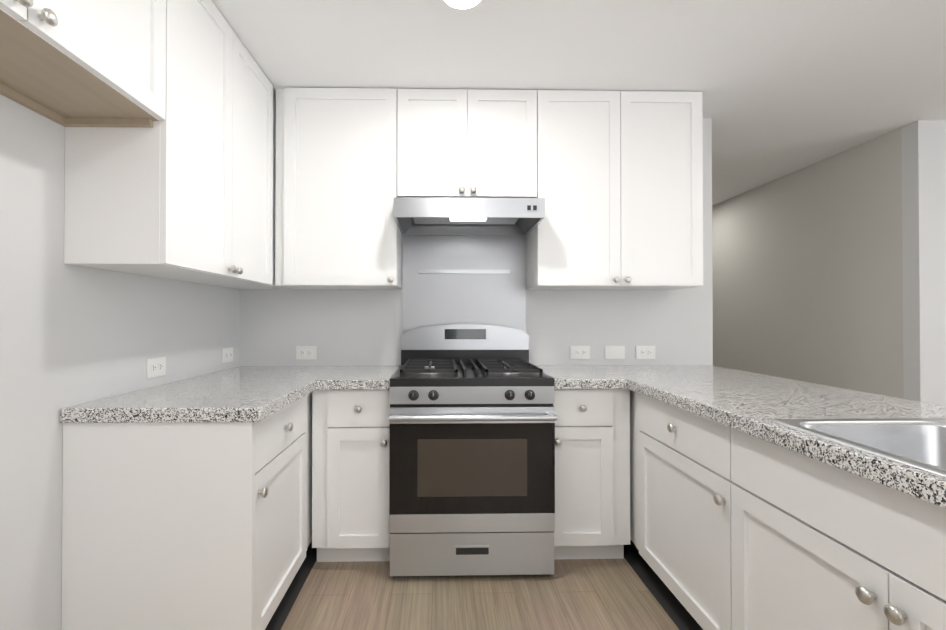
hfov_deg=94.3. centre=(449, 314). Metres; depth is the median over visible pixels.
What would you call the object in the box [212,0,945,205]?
ceiling
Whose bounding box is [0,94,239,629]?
wall
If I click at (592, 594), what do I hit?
floor
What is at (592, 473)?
base cabinet
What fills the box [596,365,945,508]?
countertop
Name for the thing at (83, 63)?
upper cabinet
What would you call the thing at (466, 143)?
upper cabinet
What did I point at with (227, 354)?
electrical outlet
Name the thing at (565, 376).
countertop
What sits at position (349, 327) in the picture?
wall
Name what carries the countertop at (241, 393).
on the base cabinet at (186, 526)
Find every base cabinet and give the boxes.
[62,392,316,629]
[312,390,389,561]
[553,389,629,558]
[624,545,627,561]
[628,390,733,629]
[731,428,945,629]
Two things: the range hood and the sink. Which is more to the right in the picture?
the sink
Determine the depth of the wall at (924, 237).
2.77 m
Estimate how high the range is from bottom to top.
1.170 m
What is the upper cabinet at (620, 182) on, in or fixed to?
attached to the wall at (349, 327)
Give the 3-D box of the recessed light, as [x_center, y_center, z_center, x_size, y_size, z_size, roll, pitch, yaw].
[0.051,-1.229,1.678,0.196,0.016,0.196,0,0,-1]
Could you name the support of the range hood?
attached to the upper cabinet at (466, 143)
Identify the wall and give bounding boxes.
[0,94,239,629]
[240,118,712,365]
[712,128,903,398]
[901,120,945,405]
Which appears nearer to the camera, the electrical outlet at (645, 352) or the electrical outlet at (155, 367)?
the electrical outlet at (155, 367)
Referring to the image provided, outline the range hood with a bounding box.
[394,197,544,235]
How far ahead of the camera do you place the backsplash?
2.70 m
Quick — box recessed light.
[440,0,484,11]
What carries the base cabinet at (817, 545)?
on the floor
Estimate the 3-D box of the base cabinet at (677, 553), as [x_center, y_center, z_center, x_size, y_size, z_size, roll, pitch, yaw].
[1.184,0.785,1.754,0.600,0.868,0.718,0,0,-1]
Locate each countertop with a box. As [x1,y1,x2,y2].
[60,366,335,422]
[320,366,399,389]
[535,365,623,388]
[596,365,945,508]
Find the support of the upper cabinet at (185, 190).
attached to the wall at (71, 335)
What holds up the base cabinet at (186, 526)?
on the floor
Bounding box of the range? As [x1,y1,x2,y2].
[389,324,556,576]
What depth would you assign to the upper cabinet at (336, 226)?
2.38 m
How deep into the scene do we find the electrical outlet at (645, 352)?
2.71 m
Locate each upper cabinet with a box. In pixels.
[0,0,165,127]
[64,0,289,288]
[275,87,401,288]
[397,89,536,197]
[526,90,702,289]
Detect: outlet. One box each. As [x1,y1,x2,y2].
[146,357,165,378]
[222,347,232,362]
[296,346,315,358]
[570,346,589,358]
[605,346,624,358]
[636,346,654,358]
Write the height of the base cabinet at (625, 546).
0.868 m
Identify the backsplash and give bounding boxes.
[403,236,525,333]
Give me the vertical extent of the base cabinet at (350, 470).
0.867 m
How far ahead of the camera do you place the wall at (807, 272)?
3.49 m
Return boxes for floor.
[281,558,678,629]
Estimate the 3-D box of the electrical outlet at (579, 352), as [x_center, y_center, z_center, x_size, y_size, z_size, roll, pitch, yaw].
[0.806,0.231,2.705,0.120,0.080,0.010,0,0,-1]
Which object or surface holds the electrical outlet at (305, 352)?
attached to the wall at (349, 327)
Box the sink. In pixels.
[771,418,945,476]

